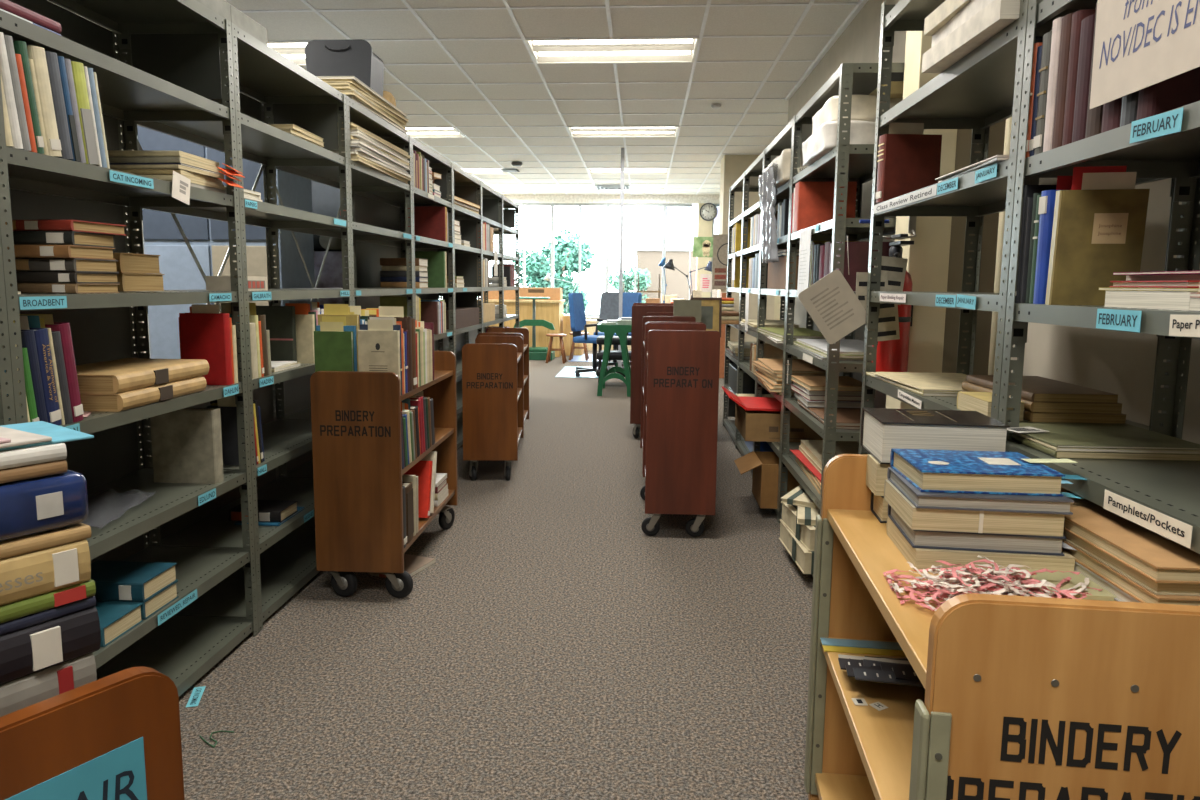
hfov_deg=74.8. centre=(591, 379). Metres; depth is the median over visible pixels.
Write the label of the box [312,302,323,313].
book
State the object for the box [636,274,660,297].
frame
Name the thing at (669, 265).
desk lamp
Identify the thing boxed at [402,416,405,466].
book
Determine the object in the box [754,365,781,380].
packet
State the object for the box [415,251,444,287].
book
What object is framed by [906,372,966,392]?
book
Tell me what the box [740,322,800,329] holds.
board
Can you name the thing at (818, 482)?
flat box
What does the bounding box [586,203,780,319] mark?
wall
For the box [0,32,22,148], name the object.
book
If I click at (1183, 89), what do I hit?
book
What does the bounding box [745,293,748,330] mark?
paper notice
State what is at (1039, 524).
book
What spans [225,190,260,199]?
book
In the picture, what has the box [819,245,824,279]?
book
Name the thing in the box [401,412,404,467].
book
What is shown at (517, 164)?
smoke detector
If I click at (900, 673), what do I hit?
plate
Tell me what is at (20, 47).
book
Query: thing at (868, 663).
plate
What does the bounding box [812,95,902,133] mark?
parcel
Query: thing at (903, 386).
book
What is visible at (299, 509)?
book
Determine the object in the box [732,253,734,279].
paper notice
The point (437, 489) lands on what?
book
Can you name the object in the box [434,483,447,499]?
book
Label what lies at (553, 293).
cardboard box
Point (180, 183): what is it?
paper card
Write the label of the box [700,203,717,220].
wall clock
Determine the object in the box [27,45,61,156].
book
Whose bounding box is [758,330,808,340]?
board
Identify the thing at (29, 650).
book
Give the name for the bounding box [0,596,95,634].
book
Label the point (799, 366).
packet
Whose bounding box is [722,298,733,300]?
book
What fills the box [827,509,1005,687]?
shelf
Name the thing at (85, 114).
book
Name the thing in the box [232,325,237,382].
book
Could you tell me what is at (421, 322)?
book
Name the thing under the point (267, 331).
book
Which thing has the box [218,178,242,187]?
flag
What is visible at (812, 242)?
book
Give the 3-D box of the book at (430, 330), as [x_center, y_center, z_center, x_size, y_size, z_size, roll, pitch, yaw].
[-0.770,-0.107,3.407,0.156,0.220,0.026,1,7,3]
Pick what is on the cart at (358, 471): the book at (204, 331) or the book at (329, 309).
the book at (329, 309)
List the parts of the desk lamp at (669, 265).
lamp shade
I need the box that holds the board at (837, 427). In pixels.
[800,405,859,428]
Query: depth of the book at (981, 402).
1.74 m
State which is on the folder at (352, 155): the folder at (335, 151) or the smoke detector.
the folder at (335, 151)
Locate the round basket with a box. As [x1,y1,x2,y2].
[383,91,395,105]
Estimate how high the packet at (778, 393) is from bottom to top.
0.018 m
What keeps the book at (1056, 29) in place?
on the shelving unit at (1162, 497)
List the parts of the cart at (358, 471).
panel, panel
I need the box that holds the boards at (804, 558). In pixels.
[779,519,813,573]
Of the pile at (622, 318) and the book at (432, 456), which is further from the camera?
the pile at (622, 318)
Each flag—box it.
[217,167,244,177]
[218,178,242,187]
[219,171,240,180]
[1022,459,1077,462]
[1060,492,1083,498]
[1062,474,1086,479]
[1062,542,1077,550]
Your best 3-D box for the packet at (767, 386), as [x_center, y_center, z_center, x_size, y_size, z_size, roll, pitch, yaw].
[1.096,0.017,4.362,0.280,0.017,0.670,1,7,7]
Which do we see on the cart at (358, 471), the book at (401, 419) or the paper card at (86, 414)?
the book at (401, 419)
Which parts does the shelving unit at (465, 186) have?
panel, post, shelf, shelf, post, shelf, panel, shelf, shelf, shelf, panel, shelf, shelf, post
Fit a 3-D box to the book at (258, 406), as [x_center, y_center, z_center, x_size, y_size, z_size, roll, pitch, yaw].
[-1.245,0.191,2.786,0.153,0.200,0.032,1,7,4]
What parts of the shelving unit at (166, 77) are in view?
post, panel, shelf, shelf, shelf, post, shelf, shelf, shelf, shelf, shelf, panel, post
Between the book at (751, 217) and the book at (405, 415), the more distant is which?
the book at (751, 217)
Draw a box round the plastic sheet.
[759,162,778,262]
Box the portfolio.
[256,306,296,360]
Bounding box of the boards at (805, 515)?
[797,506,819,525]
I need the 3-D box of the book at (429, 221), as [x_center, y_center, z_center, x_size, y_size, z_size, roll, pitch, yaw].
[-1.107,-1.045,5.269,0.256,0.230,0.030,1,7,4]
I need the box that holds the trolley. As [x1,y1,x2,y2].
[596,336,630,382]
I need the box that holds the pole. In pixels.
[618,148,624,379]
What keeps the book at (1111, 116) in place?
on the shelving unit at (1162, 497)
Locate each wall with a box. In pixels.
[120,125,150,358]
[137,110,314,410]
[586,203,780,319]
[781,0,1199,443]
[942,120,1005,374]
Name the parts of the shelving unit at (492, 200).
panel, shelf, shelf, shelf, post, post, panel, shelf, shelf, shelf, shelf, shelf, post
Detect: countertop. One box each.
[477,299,564,302]
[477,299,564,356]
[586,319,598,321]
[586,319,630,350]
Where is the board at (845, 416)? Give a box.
[797,400,860,425]
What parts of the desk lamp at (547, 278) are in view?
lamp shade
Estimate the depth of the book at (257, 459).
2.74 m
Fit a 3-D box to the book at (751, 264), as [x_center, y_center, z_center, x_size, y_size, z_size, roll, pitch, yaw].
[1.184,-0.717,5.289,0.226,0.200,0.100,1,7,4]
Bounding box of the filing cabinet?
[311,180,345,218]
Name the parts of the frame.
post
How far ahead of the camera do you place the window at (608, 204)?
15.04 m
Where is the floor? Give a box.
[139,350,812,799]
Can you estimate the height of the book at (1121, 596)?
0.019 m
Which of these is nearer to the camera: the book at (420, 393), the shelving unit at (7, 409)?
the shelving unit at (7, 409)
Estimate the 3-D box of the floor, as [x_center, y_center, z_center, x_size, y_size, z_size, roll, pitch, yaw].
[-0.403,0.481,6.495,8.000,0.100,18.300,1,7,4]
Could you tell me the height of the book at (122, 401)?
0.045 m
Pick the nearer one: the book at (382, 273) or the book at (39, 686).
the book at (39, 686)
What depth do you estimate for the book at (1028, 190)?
1.51 m
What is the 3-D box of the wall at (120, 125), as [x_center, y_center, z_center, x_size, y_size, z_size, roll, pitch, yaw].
[-4.256,-1.122,6.549,0.150,3.000,18.300,1,7,4]
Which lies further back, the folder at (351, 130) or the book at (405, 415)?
the folder at (351, 130)
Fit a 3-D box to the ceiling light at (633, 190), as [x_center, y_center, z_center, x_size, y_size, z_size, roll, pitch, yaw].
[0.702,-3.442,14.150,1.207,0.061,0.598,1,7,4]
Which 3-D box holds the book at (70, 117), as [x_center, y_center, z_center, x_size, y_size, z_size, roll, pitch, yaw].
[-1.290,-0.625,1.818,0.176,0.231,0.050,1,7,4]
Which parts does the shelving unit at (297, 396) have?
post, panel, shelf, shelf, shelf, shelf, shelf, shelf, post, shelf, post, panel, post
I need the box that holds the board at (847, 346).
[796,339,871,354]
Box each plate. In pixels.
[838,654,909,663]
[838,658,910,669]
[845,665,881,676]
[853,667,922,686]
[863,659,910,666]
[880,663,912,670]
[890,658,907,659]
[892,667,920,681]
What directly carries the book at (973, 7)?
on the book at (998, 14)
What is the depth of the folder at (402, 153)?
3.92 m
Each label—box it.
[186,686,205,706]
[851,698,867,705]
[869,701,887,710]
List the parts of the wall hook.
handle, arm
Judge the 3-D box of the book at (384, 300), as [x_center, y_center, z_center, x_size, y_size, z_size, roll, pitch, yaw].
[-1.135,-0.363,4.607,0.206,0.250,0.030,1,7,4]
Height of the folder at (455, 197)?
0.024 m
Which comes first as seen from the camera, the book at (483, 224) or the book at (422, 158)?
the book at (422, 158)
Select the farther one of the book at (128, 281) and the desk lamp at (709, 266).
the desk lamp at (709, 266)
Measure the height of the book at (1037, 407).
0.022 m
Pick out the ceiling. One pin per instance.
(820, 19)
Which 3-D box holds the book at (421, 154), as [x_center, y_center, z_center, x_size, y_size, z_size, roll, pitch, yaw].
[-1.084,-1.260,4.786,0.155,0.228,0.020,1,7,4]
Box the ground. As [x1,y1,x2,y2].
[585,301,599,316]
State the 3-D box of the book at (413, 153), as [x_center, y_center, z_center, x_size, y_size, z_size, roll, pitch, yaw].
[-1.100,-1.211,4.541,0.156,0.190,0.026,1,7,4]
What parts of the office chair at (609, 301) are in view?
backrest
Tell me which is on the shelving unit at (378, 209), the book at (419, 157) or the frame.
the book at (419, 157)
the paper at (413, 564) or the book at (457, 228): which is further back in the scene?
the book at (457, 228)
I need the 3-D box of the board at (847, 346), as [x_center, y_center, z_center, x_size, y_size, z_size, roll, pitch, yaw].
[1.123,-0.150,3.492,0.300,0.011,0.750,1,7,5]
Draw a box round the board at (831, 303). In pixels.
[798,236,865,343]
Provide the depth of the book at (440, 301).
5.20 m
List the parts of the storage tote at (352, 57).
handle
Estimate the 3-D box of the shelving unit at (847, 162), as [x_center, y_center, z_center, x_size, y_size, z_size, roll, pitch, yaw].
[1.109,-0.210,3.466,0.337,2.035,0.939,1,7,4]
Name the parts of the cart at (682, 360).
panel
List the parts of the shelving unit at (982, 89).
post, stencil strips, shelf, shelf, post, shelf, post, shelf, shelf, post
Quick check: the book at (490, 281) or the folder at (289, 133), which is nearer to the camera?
the folder at (289, 133)
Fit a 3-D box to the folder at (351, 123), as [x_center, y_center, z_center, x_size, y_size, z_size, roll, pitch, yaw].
[-1.218,-1.206,3.956,0.342,0.012,0.840,1,7,4]
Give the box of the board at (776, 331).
[757,327,824,338]
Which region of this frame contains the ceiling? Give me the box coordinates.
[47,0,859,194]
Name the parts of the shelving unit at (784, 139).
post, shelf, shelf, shelf, shelf, shelf, shelf, post, shelf, post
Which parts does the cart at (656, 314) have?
panel, panel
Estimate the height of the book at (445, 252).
0.240 m
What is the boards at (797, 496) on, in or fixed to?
on the boards at (805, 515)
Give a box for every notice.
[494,251,497,275]
[700,274,711,291]
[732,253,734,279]
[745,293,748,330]
[797,228,810,290]
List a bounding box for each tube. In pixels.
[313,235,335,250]
[319,236,346,250]
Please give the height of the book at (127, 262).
0.055 m
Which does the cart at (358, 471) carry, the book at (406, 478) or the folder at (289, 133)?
the book at (406, 478)
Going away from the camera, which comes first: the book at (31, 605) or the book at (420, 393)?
the book at (31, 605)
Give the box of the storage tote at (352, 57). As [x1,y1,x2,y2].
[305,39,383,96]
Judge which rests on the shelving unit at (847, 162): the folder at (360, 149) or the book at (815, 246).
the book at (815, 246)
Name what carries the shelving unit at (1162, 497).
on the floor
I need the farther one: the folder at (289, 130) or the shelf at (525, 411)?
the shelf at (525, 411)
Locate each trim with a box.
[501,194,719,203]
[785,0,867,100]
[988,117,1015,374]
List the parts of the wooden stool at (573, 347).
leg, leg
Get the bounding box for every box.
[196,0,266,44]
[205,276,267,290]
[446,307,478,329]
[477,303,494,322]
[483,287,561,299]
[646,298,659,302]
[661,295,676,302]
[692,290,701,296]
[722,386,822,441]
[734,451,799,508]
[767,255,809,288]
[795,457,820,494]
[798,445,821,472]
[800,440,867,467]
[803,464,820,489]
[869,81,903,97]
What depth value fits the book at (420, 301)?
5.15 m
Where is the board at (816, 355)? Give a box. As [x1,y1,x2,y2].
[795,345,862,360]
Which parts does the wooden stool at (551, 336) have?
leg, leg, seat, leg, leg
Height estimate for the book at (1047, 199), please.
0.232 m
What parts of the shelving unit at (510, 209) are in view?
panel, post, shelf, shelf, post, panel, shelf, shelf, shelf, post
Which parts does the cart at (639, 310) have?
panel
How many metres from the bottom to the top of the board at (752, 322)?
0.016 m
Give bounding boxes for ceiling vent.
[595,185,630,189]
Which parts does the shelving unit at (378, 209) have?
panel, shelf, post, shelf, shelf, post, shelf, panel, shelf, post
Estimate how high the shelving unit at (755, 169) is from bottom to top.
2.035 m
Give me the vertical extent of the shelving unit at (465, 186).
2.035 m
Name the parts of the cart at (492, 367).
panel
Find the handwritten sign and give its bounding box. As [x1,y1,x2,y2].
[1090,0,1199,108]
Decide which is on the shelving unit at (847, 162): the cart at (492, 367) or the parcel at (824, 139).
the parcel at (824, 139)
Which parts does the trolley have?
frame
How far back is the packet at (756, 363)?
4.10 m
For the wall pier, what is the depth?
10.32 m
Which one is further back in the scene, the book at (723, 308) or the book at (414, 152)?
the book at (723, 308)
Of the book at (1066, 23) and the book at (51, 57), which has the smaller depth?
the book at (1066, 23)
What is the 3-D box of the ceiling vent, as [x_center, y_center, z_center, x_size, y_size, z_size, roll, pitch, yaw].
[0.369,-3.345,13.691,0.604,0.030,0.604,1,7,4]
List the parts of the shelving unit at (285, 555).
post, panel, panel, shelf, shelf, post, shelf, shelf, shelf, shelf, shelf, post, shelf, panel, post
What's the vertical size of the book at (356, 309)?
0.330 m
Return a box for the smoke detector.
[511,162,522,166]
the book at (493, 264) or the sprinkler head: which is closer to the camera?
the sprinkler head
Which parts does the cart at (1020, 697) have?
panel, panel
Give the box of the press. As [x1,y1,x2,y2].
[513,297,554,359]
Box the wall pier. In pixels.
[717,155,774,375]
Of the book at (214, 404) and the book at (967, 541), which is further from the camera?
the book at (214, 404)
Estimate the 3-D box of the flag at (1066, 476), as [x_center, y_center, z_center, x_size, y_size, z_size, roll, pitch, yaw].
[0.774,0.159,1.293,0.080,0.001,0.028,2,7,15]
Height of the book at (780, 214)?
0.180 m
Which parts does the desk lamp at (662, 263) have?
lamp shade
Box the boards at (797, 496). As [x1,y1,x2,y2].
[781,485,818,508]
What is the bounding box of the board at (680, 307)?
[673,300,701,321]
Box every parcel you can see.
[764,148,803,187]
[802,120,875,165]
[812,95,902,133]
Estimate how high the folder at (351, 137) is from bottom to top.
0.016 m
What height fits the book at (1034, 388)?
0.018 m
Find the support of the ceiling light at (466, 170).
attached to the ceiling
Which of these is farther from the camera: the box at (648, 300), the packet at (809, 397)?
the box at (648, 300)
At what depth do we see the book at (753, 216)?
5.24 m
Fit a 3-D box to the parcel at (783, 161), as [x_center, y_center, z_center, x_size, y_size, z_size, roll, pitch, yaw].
[1.137,-1.119,4.262,0.308,0.154,0.708,1,7,4]
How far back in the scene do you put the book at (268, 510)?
3.00 m
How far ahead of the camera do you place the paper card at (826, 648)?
1.56 m
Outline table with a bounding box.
[597,318,631,396]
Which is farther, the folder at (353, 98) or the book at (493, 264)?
the book at (493, 264)
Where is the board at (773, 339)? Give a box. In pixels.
[762,334,793,342]
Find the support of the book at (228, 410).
on the shelving unit at (285, 555)
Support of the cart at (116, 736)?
on the floor
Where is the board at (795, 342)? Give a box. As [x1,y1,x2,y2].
[793,341,863,358]
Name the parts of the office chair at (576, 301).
backrest, seat, armrest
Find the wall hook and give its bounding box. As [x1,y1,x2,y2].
[859,216,916,239]
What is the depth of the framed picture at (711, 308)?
5.56 m
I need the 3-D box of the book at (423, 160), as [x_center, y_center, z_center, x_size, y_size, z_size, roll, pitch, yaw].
[-1.091,-1.254,4.742,0.166,0.228,0.026,1,7,4]
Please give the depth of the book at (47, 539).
0.84 m
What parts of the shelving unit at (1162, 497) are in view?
post, shelf, shelf, shelf, shelf, post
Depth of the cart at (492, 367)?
4.75 m
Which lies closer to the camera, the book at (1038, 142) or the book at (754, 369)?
the book at (1038, 142)
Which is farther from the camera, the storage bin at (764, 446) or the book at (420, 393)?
the storage bin at (764, 446)
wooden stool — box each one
[545,334,566,363]
[569,332,588,360]
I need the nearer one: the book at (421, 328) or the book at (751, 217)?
the book at (421, 328)
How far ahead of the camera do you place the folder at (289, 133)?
3.25 m
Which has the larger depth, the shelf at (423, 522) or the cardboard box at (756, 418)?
the cardboard box at (756, 418)
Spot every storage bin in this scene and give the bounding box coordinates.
[728,363,769,394]
[745,441,773,451]
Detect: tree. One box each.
[489,235,498,264]
[512,227,594,313]
[609,266,650,302]
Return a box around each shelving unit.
[0,0,257,696]
[0,234,15,425]
[123,22,351,632]
[267,96,413,529]
[350,137,454,353]
[401,164,482,448]
[439,182,502,421]
[466,196,518,343]
[723,172,783,441]
[735,150,806,476]
[754,117,857,521]
[778,63,904,575]
[856,0,1188,453]
[998,0,1199,553]
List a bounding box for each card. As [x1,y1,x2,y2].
[83,411,91,416]
[118,291,186,291]
[172,170,190,204]
[790,450,820,480]
[820,638,901,649]
[820,640,905,656]
[999,568,1115,600]
[1007,427,1048,432]
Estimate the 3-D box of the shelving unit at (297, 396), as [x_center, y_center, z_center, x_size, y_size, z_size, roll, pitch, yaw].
[-1.249,-0.307,4.080,0.382,2.035,0.976,1,7,4]
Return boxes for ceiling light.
[267,42,307,65]
[405,127,465,137]
[461,168,508,173]
[462,169,519,171]
[492,188,530,191]
[525,38,699,63]
[567,126,678,136]
[587,168,669,173]
[597,188,664,192]
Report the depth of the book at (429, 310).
5.08 m
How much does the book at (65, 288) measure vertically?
0.024 m
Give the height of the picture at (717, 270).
0.060 m
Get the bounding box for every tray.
[596,336,630,344]
[596,350,630,359]
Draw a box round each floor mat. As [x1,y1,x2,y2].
[555,366,597,377]
[569,354,597,361]
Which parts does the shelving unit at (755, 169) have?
post, shelf, shelf, shelf, post, shelf, shelf, shelf, shelf, post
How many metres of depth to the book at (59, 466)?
0.84 m
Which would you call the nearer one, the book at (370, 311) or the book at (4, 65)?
the book at (4, 65)
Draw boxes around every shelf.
[401,370,452,400]
[402,428,453,474]
[404,490,454,552]
[517,352,521,362]
[517,388,521,401]
[518,427,521,442]
[524,410,527,421]
[815,772,875,799]
[821,637,924,799]
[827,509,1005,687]
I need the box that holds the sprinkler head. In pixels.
[711,104,720,108]
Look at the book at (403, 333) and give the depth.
3.00 m
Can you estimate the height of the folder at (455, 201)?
0.023 m
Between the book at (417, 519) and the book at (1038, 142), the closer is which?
the book at (1038, 142)
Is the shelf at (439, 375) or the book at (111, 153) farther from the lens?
the shelf at (439, 375)
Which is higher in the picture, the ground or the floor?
the ground
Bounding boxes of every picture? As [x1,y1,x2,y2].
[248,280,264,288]
[690,297,721,337]
[714,275,725,278]
[714,281,725,285]
[715,268,725,272]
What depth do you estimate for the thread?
2.10 m
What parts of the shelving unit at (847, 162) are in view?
post, shelf, shelf, shelf, shelf, shelf, post, shelf, shelf, post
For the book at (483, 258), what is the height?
0.240 m
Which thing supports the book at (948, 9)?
on the book at (973, 7)
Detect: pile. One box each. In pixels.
[621,317,631,319]
[883,555,1102,610]
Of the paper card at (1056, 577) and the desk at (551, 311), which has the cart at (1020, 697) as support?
the paper card at (1056, 577)
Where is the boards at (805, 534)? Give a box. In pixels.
[781,503,814,550]
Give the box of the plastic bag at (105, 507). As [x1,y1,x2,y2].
[81,489,155,528]
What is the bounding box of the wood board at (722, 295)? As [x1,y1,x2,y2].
[719,293,726,377]
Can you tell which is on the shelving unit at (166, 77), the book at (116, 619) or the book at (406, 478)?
the book at (116, 619)
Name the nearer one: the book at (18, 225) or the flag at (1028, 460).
the flag at (1028, 460)
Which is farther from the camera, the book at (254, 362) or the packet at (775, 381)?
the packet at (775, 381)
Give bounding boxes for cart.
[0,666,184,799]
[310,351,457,597]
[462,336,523,480]
[477,328,528,443]
[630,303,673,437]
[640,316,701,473]
[640,323,719,536]
[646,312,695,321]
[804,454,1199,799]
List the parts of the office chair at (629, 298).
seat, backrest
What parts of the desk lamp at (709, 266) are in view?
lamp shade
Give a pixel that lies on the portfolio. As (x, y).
(280, 320)
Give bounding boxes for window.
[523,203,550,287]
[551,203,579,315]
[579,203,606,316]
[606,203,635,292]
[635,203,663,292]
[637,204,719,302]
[662,203,691,299]
[711,204,719,297]
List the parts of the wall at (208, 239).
door, door, door, door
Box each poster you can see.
[693,237,712,256]
[712,234,731,289]
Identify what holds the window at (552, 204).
in the wall at (704, 228)
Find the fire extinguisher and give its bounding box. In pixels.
[872,234,913,371]
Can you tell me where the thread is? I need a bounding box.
[200,730,233,747]
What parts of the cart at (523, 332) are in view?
panel, panel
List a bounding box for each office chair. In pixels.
[568,293,603,376]
[593,292,641,366]
[599,292,630,361]
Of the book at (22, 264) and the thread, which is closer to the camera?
the book at (22, 264)
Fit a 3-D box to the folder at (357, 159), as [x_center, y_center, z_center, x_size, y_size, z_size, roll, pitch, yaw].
[-1.213,-1.056,3.984,0.342,0.016,0.840,1,7,2]
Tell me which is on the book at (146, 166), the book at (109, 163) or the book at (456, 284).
the book at (109, 163)
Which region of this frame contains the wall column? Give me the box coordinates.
[886,31,956,408]
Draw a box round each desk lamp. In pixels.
[544,273,577,314]
[658,257,666,302]
[663,259,691,296]
[689,261,711,296]
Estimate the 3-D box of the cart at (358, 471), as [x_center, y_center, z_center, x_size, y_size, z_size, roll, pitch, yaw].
[-0.846,0.353,3.441,0.361,0.888,0.975,1,7,3]
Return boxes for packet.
[725,348,749,359]
[728,341,756,352]
[729,347,749,355]
[736,394,774,397]
[752,361,825,376]
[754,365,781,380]
[754,371,788,388]
[757,358,825,373]
[757,369,792,383]
[757,378,794,395]
[759,378,793,392]
[790,384,868,400]
[791,375,861,390]
[793,381,861,395]
[794,391,869,407]
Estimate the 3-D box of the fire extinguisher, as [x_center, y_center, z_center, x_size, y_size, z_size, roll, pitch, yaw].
[1.049,-0.232,2.739,0.122,0.535,0.196,4,8,25]
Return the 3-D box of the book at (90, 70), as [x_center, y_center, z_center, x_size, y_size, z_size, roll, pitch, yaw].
[-1.285,-0.636,1.913,0.174,0.230,0.048,1,7,4]
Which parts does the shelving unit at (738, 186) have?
post, shelf, panel, shelf, shelf, shelf, shelf, post, shelf, shelf, shelf, post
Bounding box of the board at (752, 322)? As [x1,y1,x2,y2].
[741,319,798,327]
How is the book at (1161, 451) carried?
on the book at (1057, 454)
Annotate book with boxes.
[0,0,61,33]
[0,8,60,35]
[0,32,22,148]
[0,72,12,145]
[0,421,93,450]
[0,426,51,447]
[0,437,10,443]
[0,442,66,469]
[0,459,67,483]
[0,470,88,541]
[0,523,90,558]
[0,539,90,605]
[0,579,95,622]
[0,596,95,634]
[0,606,100,684]
[0,653,96,716]
[2,345,29,421]
[4,35,30,150]
[5,220,126,235]
[6,231,115,247]
[7,245,114,259]
[8,258,118,272]
[9,272,119,282]
[10,283,119,293]
[13,41,43,153]
[13,320,47,421]
[15,54,36,152]
[19,314,83,422]
[20,315,64,424]
[20,316,61,425]
[22,348,39,421]
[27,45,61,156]
[29,59,48,154]
[39,318,72,423]
[45,51,72,158]
[57,56,80,161]
[64,58,85,162]
[71,61,98,163]
[76,358,208,393]
[80,376,206,411]
[84,66,101,166]
[87,68,106,167]
[90,560,177,601]
[93,72,109,168]
[95,602,142,646]
[96,581,178,619]
[107,150,219,166]
[108,157,222,173]
[109,163,223,174]
[109,273,164,290]
[110,164,223,178]
[113,169,222,184]
[113,253,160,273]
[141,175,223,189]
[150,408,223,483]
[169,181,225,193]
[178,317,233,383]
[179,304,232,384]
[207,395,256,464]
[210,400,263,462]
[211,403,260,463]
[221,303,260,377]
[224,186,260,195]
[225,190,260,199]
[228,302,268,375]
[229,314,257,378]
[229,500,297,521]
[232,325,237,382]
[234,507,304,525]
[244,196,262,201]
[254,422,258,463]
[258,321,263,376]
[258,406,264,461]
[266,330,271,374]
[271,361,296,368]
[272,363,299,371]
[285,303,314,363]
[289,301,317,324]
[308,304,316,330]
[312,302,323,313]
[314,322,353,371]
[316,316,356,370]
[317,304,358,370]
[348,306,371,321]
[350,312,364,324]
[358,320,400,391]
[359,317,401,394]
[365,309,375,314]
[368,306,412,390]
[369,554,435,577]
[380,258,427,266]
[380,271,427,276]
[380,277,427,281]
[380,282,428,287]
[380,296,411,316]
[382,266,426,270]
[385,295,416,319]
[394,318,404,394]
[396,321,408,391]
[396,323,407,392]
[401,398,419,456]
[401,402,411,462]
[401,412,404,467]
[401,419,403,468]
[402,403,413,460]
[402,414,409,464]
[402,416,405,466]
[402,475,415,535]
[402,480,413,544]
[402,486,406,547]
[403,333,404,389]
[403,461,432,517]
[404,403,414,459]
[404,418,407,465]
[406,404,416,458]
[407,206,445,241]
[408,394,425,451]
[410,398,423,453]
[411,319,416,388]
[413,150,416,187]
[413,153,414,186]
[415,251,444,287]
[415,320,423,384]
[416,151,421,189]
[416,152,420,188]
[416,154,418,188]
[416,329,420,385]
[416,332,418,386]
[416,333,417,387]
[416,391,431,446]
[416,476,418,532]
[417,297,418,320]
[417,321,430,381]
[417,322,425,383]
[418,322,426,382]
[418,408,420,454]
[419,157,419,188]
[419,298,420,320]
[420,299,444,332]
[420,300,440,333]
[420,301,439,333]
[420,324,428,382]
[420,330,421,385]
[420,451,436,512]
[421,154,426,191]
[421,302,437,333]
[422,155,428,192]
[422,158,423,190]
[423,158,425,191]
[423,160,424,190]
[423,397,427,449]
[424,323,433,379]
[425,397,429,447]
[430,330,432,380]
[430,398,434,444]
[432,172,441,178]
[432,184,439,191]
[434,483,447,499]
[434,490,447,506]
[435,473,446,486]
[435,478,446,493]
[440,301,441,332]
[442,301,443,332]
[442,303,442,332]
[445,252,446,287]
[447,279,463,282]
[447,283,464,286]
[449,225,459,231]
[450,238,460,244]
[479,259,484,286]
[479,260,483,286]
[483,224,484,249]
[483,258,486,286]
[486,224,487,250]
[486,259,487,286]
[487,225,488,250]
[489,277,505,279]
[489,280,506,282]
[489,283,506,286]
[490,227,493,251]
[492,266,510,286]
[493,264,511,286]
[495,305,505,309]
[513,264,514,286]
[721,320,738,324]
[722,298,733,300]
[722,301,733,303]
[722,304,733,306]
[722,307,733,310]
[722,311,738,315]
[722,316,738,319]
[734,257,754,287]
[735,219,750,251]
[748,259,750,287]
[750,217,751,246]
[750,258,752,287]
[750,343,755,370]
[751,216,753,246]
[752,258,754,287]
[752,346,753,371]
[753,215,754,245]
[753,345,755,372]
[754,214,758,245]
[754,254,757,287]
[755,343,797,370]
[757,214,759,244]
[757,253,767,288]
[759,211,777,243]
[774,249,810,253]
[774,252,810,257]
[777,202,781,237]
[779,205,781,236]
[781,202,783,236]
[782,199,788,235]
[791,193,793,232]
[793,182,856,231]
[793,188,794,230]
[809,241,858,285]
[811,243,824,284]
[813,244,816,283]
[816,244,824,281]
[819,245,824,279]
[824,241,849,276]
[829,243,831,272]
[836,241,890,290]
[860,408,1009,463]
[866,372,957,396]
[866,454,890,495]
[871,372,965,390]
[871,491,887,522]
[875,123,941,202]
[884,480,1064,536]
[887,467,1073,514]
[887,517,1075,573]
[888,504,1065,555]
[890,449,1072,495]
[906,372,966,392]
[922,0,1024,72]
[924,0,970,35]
[931,0,993,47]
[935,155,1008,179]
[938,157,1008,182]
[957,392,1024,420]
[962,381,1121,413]
[962,390,1125,423]
[966,375,1117,402]
[1007,419,1199,449]
[1010,433,1199,460]
[1011,185,1056,302]
[1013,432,1199,453]
[1018,198,1032,302]
[1022,42,1042,157]
[1025,193,1041,302]
[1028,45,1041,156]
[1029,195,1040,303]
[1033,31,1051,154]
[1033,176,1072,303]
[1043,17,1062,151]
[1045,166,1149,305]
[1052,13,1072,148]
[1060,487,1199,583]
[1062,9,1095,145]
[1062,539,1199,605]
[1063,529,1199,595]
[1072,14,1094,142]
[1074,561,1140,602]
[1085,3,1102,137]
[1099,288,1198,290]
[1101,97,1121,132]
[1104,291,1199,310]
[1110,280,1199,287]
[1113,271,1199,274]
[1120,91,1138,126]
[1126,274,1199,280]
[1136,67,1199,120]
[1188,298,1199,311]
[1191,293,1199,296]
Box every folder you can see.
[268,124,322,141]
[278,128,323,146]
[289,133,322,147]
[316,76,407,116]
[321,79,402,115]
[325,81,407,121]
[329,150,411,177]
[330,85,406,124]
[338,90,383,111]
[338,139,409,169]
[338,143,405,170]
[338,147,407,172]
[340,91,405,128]
[341,126,410,158]
[342,122,407,153]
[342,133,409,162]
[348,96,407,133]
[348,129,406,158]
[350,135,409,165]
[351,154,410,180]
[351,157,407,183]
[442,198,478,211]
[450,195,479,208]
[454,203,478,213]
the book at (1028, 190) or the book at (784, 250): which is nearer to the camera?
the book at (1028, 190)

